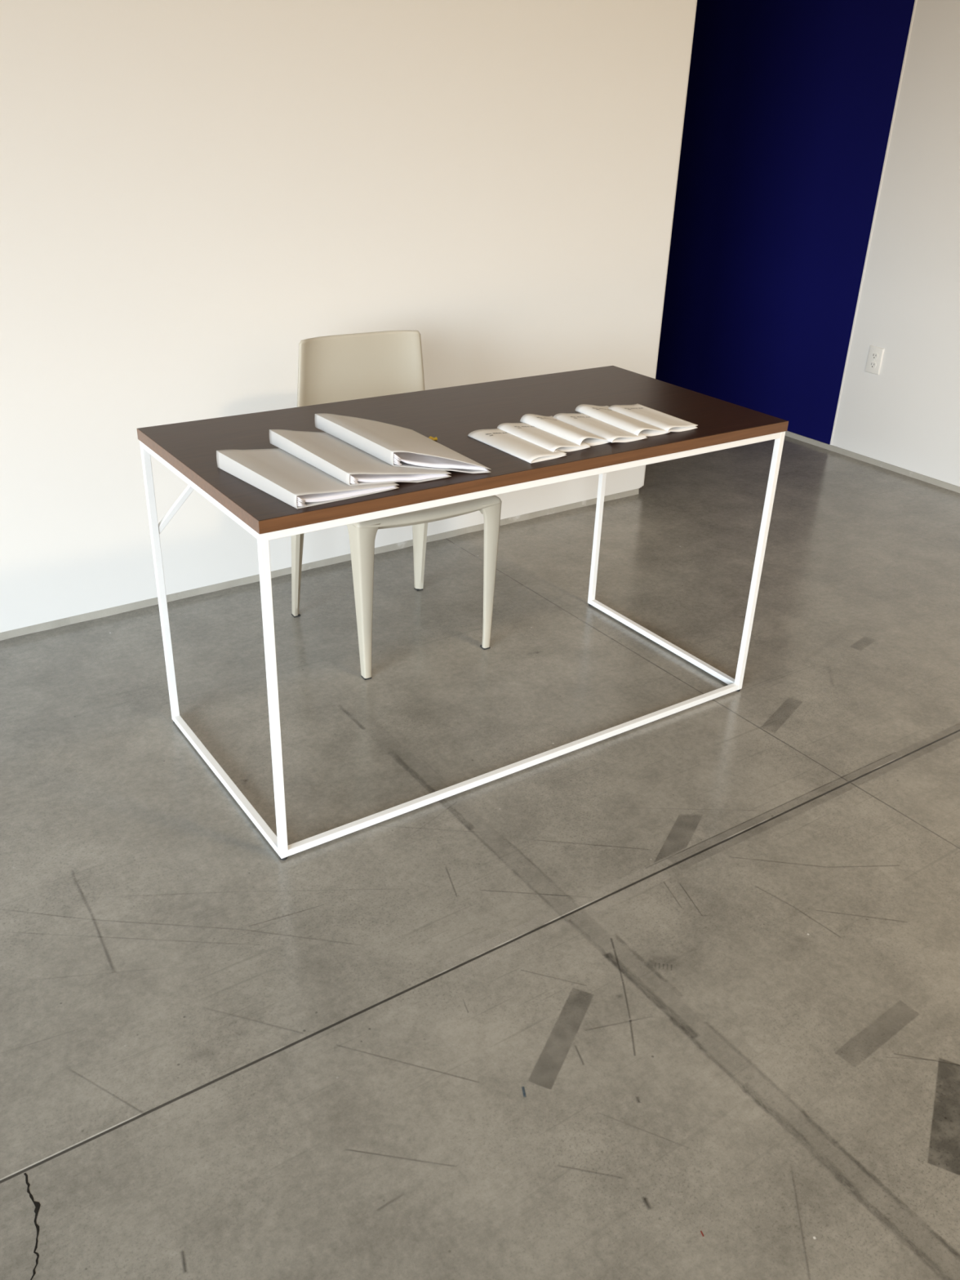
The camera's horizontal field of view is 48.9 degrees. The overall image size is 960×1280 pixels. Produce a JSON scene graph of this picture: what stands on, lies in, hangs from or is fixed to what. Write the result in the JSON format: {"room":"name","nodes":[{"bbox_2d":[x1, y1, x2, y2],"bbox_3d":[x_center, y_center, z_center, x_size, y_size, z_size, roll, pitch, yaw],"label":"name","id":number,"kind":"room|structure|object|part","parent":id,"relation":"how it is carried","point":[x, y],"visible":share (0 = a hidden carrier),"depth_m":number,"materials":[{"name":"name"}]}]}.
{"room":"art gallery","nodes":[
{"label":"art gallery","id":0,"kind":"room"},
{"bbox_2d":[0,0,697,632],"bbox_3d":[-2.100,-1.327,1.778,6.838,3.375,0.299,-16,32,-31],"label":"wall","id":1,"kind":"structure","parent":0,"point":[193,193],"depth_m":3.03,"materials":[{"name":"white paint"}]},
{"bbox_2d":[0,488,639,640],"bbox_3d":[-2.165,0.189,2.544,6.808,0.025,0.277,-16,32,-31],"label":"baseboard","id":2,"kind":"structure","parent":1,"relation":"attached to","point":[152,602],"depth_m":3.41,"materials":[{"name":"concrete"}]},
{"bbox_2d":[0,435,959,1279],"bbox_3d":[-1.177,0.451,2.268,8.350,0.120,9.320,-16,32,-31],"label":"floor","id":3,"kind":"structure","parent":0,"point":[676,996],"depth_m":2.06,"materials":[{"name":"concrete"}]},
{"bbox_2d":[291,330,502,679],"bbox_3d":[-0.247,-0.395,2.942,0.442,0.827,0.475,-14,31,-28],"label":"chair","id":4,"kind":"object","parent":3,"relation":"on","point":[335,368],"visible":0.4,"depth_m":2.91,"materials":[{"name":"beige plastic"}]},
{"bbox_3d":[-0.508,-0.265,3.081,0.073,0.443,0.102,-14,31,-28],"label":"leg","id":5,"kind":"part","parent":4,"relation":"part of","materials":[{"name":"beige plastic"}]},
{"bbox_3d":[-0.337,-0.672,2.980,0.424,0.375,0.037,-14,31,-28],"label":"backrest","id":6,"kind":"part","parent":4,"relation":"part of","materials":[{"name":"beige plastic"}]},
{"bbox_3d":[-0.306,-0.108,2.792,0.067,0.443,0.074,-14,31,-28],"label":"leg","id":7,"kind":"part","parent":4,"relation":"part of","materials":[{"name":"beige plastic"}]},
{"bbox_3d":[-0.192,-0.343,3.256,0.073,0.443,0.102,-14,31,-28],"label":"leg","id":8,"kind":"part","parent":4,"relation":"part of","materials":[{"name":"beige plastic"}]},
{"bbox_3d":[-0.237,-0.416,2.916,0.433,0.028,0.443,-14,31,-28],"label":"seat","id":9,"kind":"part","parent":4,"relation":"part of","materials":[{"name":"beige plastic"}]},
{"bbox_3d":[0.006,-0.185,2.965,0.067,0.443,0.074,-14,31,-28],"label":"leg","id":10,"kind":"part","parent":4,"relation":"part of","materials":[{"name":"beige plastic"}]},
{"bbox_2d":[137,365,788,860],"bbox_3d":[-0.016,-0.162,2.592,1.368,0.750,0.645,-16,32,-31],"label":"table","id":11,"kind":"object","parent":3,"relation":"on","point":[188,449],"visible":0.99,"depth_m":2.38,"materials":[{"name":"brown wood"}]},
{"bbox_3d":[-0.748,-0.119,2.476,0.016,0.719,0.016,-16,32,-31],"label":"leg","id":12,"kind":"part","parent":11,"relation":"part of","materials":[{"name":"white metal"}]},
{"bbox_3d":[-0.560,-0.308,2.089,0.016,0.016,0.609,-16,32,-31],"label":"rail","id":13,"kind":"part","parent":11,"relation":"part of","materials":[{"name":"white metal"}]},
{"bbox_3d":[-0.584,0.317,2.411,0.016,0.016,0.609,-16,32,-31],"label":"rail","id":14,"kind":"part","parent":11,"relation":"part of","materials":[{"name":"white metal"}]},
{"bbox_3d":[-0.396,0.128,2.024,0.016,0.719,0.016,-16,32,-31],"label":"leg","id":15,"kind":"part","parent":11,"relation":"part of","materials":[{"name":"white metal"}]},
{"bbox_2d":[216,448,399,508],"bbox_3d":[-0.336,-0.329,2.038,0.217,0.034,0.307,-20,35,-36],"label":"document folder","id":16,"kind":"object","parent":11,"relation":"on","point":[276,472],"visible":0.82,"depth_m":1.98,"materials":[{"name":"plastic"}]},
{"bbox_2d":[269,429,451,485],"bbox_3d":[-0.244,-0.376,2.119,0.240,0.046,0.319,-16,32,-31],"label":"document folder","id":17,"kind":"object","parent":11,"relation":"on","point":[331,455],"visible":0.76,"depth_m":2.06,"materials":[{"name":"plastic"}]},
{"bbox_2d":[314,413,491,473],"bbox_3d":[-0.165,-0.408,2.179,0.211,0.054,0.374,-16,32,-31],"label":"document folder","id":18,"kind":"object","parent":11,"relation":"on","point":[394,445],"visible":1,"depth_m":2.13,"materials":[{"name":"plastic"}]},
{"bbox_2d":[428,435,437,439],"bbox_3d":[-0.104,-0.438,2.296,0.021,0.006,0.018,18,31,28],"label":"paper scrap","id":19,"kind":"object","parent":11,"relation":"on","point":[430,437],"visible":0.68,"depth_m":2.30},
{"bbox_3d":[0.148,0.282,2.532,1.332,0.016,0.016,-16,32,-31],"label":"rail","id":20,"kind":"part","parent":11,"relation":"part of","materials":[{"name":"white metal"}]},
{"bbox_2d":[467,428,566,463],"bbox_3d":[0.078,-0.424,2.277,0.097,0.011,0.223,-17,33,-32],"label":"booklet","id":21,"kind":"object","parent":11,"relation":"on","point":[500,439],"visible":1,"depth_m":2.25,"materials":[{"name":"white paper"}]},
{"bbox_3d":[0.172,-0.342,2.209,1.332,0.016,0.016,-16,32,-31],"label":"rail","id":22,"kind":"part","parent":11,"relation":"part of","materials":[{"name":"white metal"}]},
{"bbox_2d":[497,422,591,452],"bbox_3d":[0.139,-0.451,2.330,0.103,0.014,0.206,-16,32,-31],"label":"booklet","id":23,"kind":"object","parent":11,"relation":"on","point":[540,437],"visible":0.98,"depth_m":2.30,"materials":[{"name":"white paper"}]},
{"bbox_2d":[520,413,610,445],"bbox_3d":[0.192,-0.477,2.377,0.095,0.021,0.217,-16,32,-31],"label":"booklet","id":24,"kind":"object","parent":11,"relation":"on","point":[550,424],"visible":1,"depth_m":2.35,"materials":[{"name":"white paper"}]},
{"bbox_3d":[0.363,-0.435,3.170,0.016,0.719,0.016,-16,32,-31],"label":"leg","id":25,"kind":"part","parent":11,"relation":"part of","materials":[{"name":"white metal"}]},
{"bbox_2d":[553,413,647,442],"bbox_3d":[0.273,-0.489,2.413,0.107,0.014,0.219,-16,32,-31],"label":"booklet","id":26,"kind":"object","parent":11,"relation":"on","point":[612,433],"visible":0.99,"depth_m":2.39,"materials":[{"name":"white paper"}]},
{"bbox_2d":[575,404,670,436],"bbox_3d":[0.332,-0.517,2.468,0.096,0.019,0.235,-14,32,-29],"label":"booklet","id":27,"kind":"object","parent":11,"relation":"on","point":[630,424],"visible":1,"depth_m":2.44,"materials":[{"name":"white paper"}]},
{"bbox_2d":[608,404,697,431],"bbox_3d":[0.408,-0.528,2.500,0.097,0.014,0.213,-16,32,-31],"label":"booklet","id":28,"kind":"object","parent":11,"relation":"on","point":[655,418],"visible":1,"depth_m":2.48,"materials":[{"name":"white paper"}]},
{"bbox_3d":[0.527,0.001,3.105,0.016,0.016,0.609,-16,32,-31],"label":"rail","id":29,"kind":"part","parent":11,"relation":"part of","materials":[{"name":"white metal"}]},
{"bbox_3d":[0.716,-0.188,2.717,0.016,0.719,0.016,-16,32,-31],"label":"leg","id":30,"kind":"part","parent":11,"relation":"part of","materials":[{"name":"white metal"}]},
{"bbox_2d":[655,0,959,486],"bbox_3d":[2.261,-2.081,3.562,0.160,3.376,9.000,-16,32,-31],"label":"wall","id":31,"kind":"structure","parent":0,"point":[790,104],"depth_m":4.68,"materials":[{"name":"blue paint"}]},
{"bbox_2d":[784,431,959,493],"bbox_3d":[2.199,-0.571,4.340,0.168,0.024,9.000,-16,32,-31],"label":"baseboard","id":32,"kind":"structure","parent":31,"relation":"attached to","point":[905,472],"depth_m":4.75,"materials":[{"name":"concrete"}]},
{"bbox_2d":[830,0,916,444],"bbox_3d":[1.697,-2.411,4.158,0.003,3.376,0.007,-16,32,-31],"label":"trim","id":33,"kind":"structure","parent":31,"relation":"attached to","point":[915,2],"depth_m":4.47,"materials":[{"name":"white paint"}]},
{"bbox_2d":[865,345,884,374],"bbox_3d":[1.731,-1.229,4.634,0.009,0.115,0.074,-16,32,-31],"label":"power outlet","id":34,"kind":"object","parent":31,"relation":"attached to","point":[875,355],"visible":1,"depth_m":4.63,"materials":[{"name":"white plastic"}]},
{"bbox_2d":[869,361,875,368],"bbox_3d":[1.728,-1.211,4.642,0.002,0.027,0.034,-16,32,-31],"label":"receptacle","id":35,"kind":"object","parent":34,"relation":"attached to","point":[872,364],"depth_m":4.64,"materials":[{"name":"white plastic"}]},
{"bbox_2d":[871,352,878,359],"bbox_3d":[1.730,-1.245,4.624,0.002,0.027,0.034,-16,32,-31],"label":"receptacle","id":36,"kind":"object","parent":34,"relation":"attached to","point":[873,355],"depth_m":4.62,"materials":[{"name":"white plastic"}]}
]}

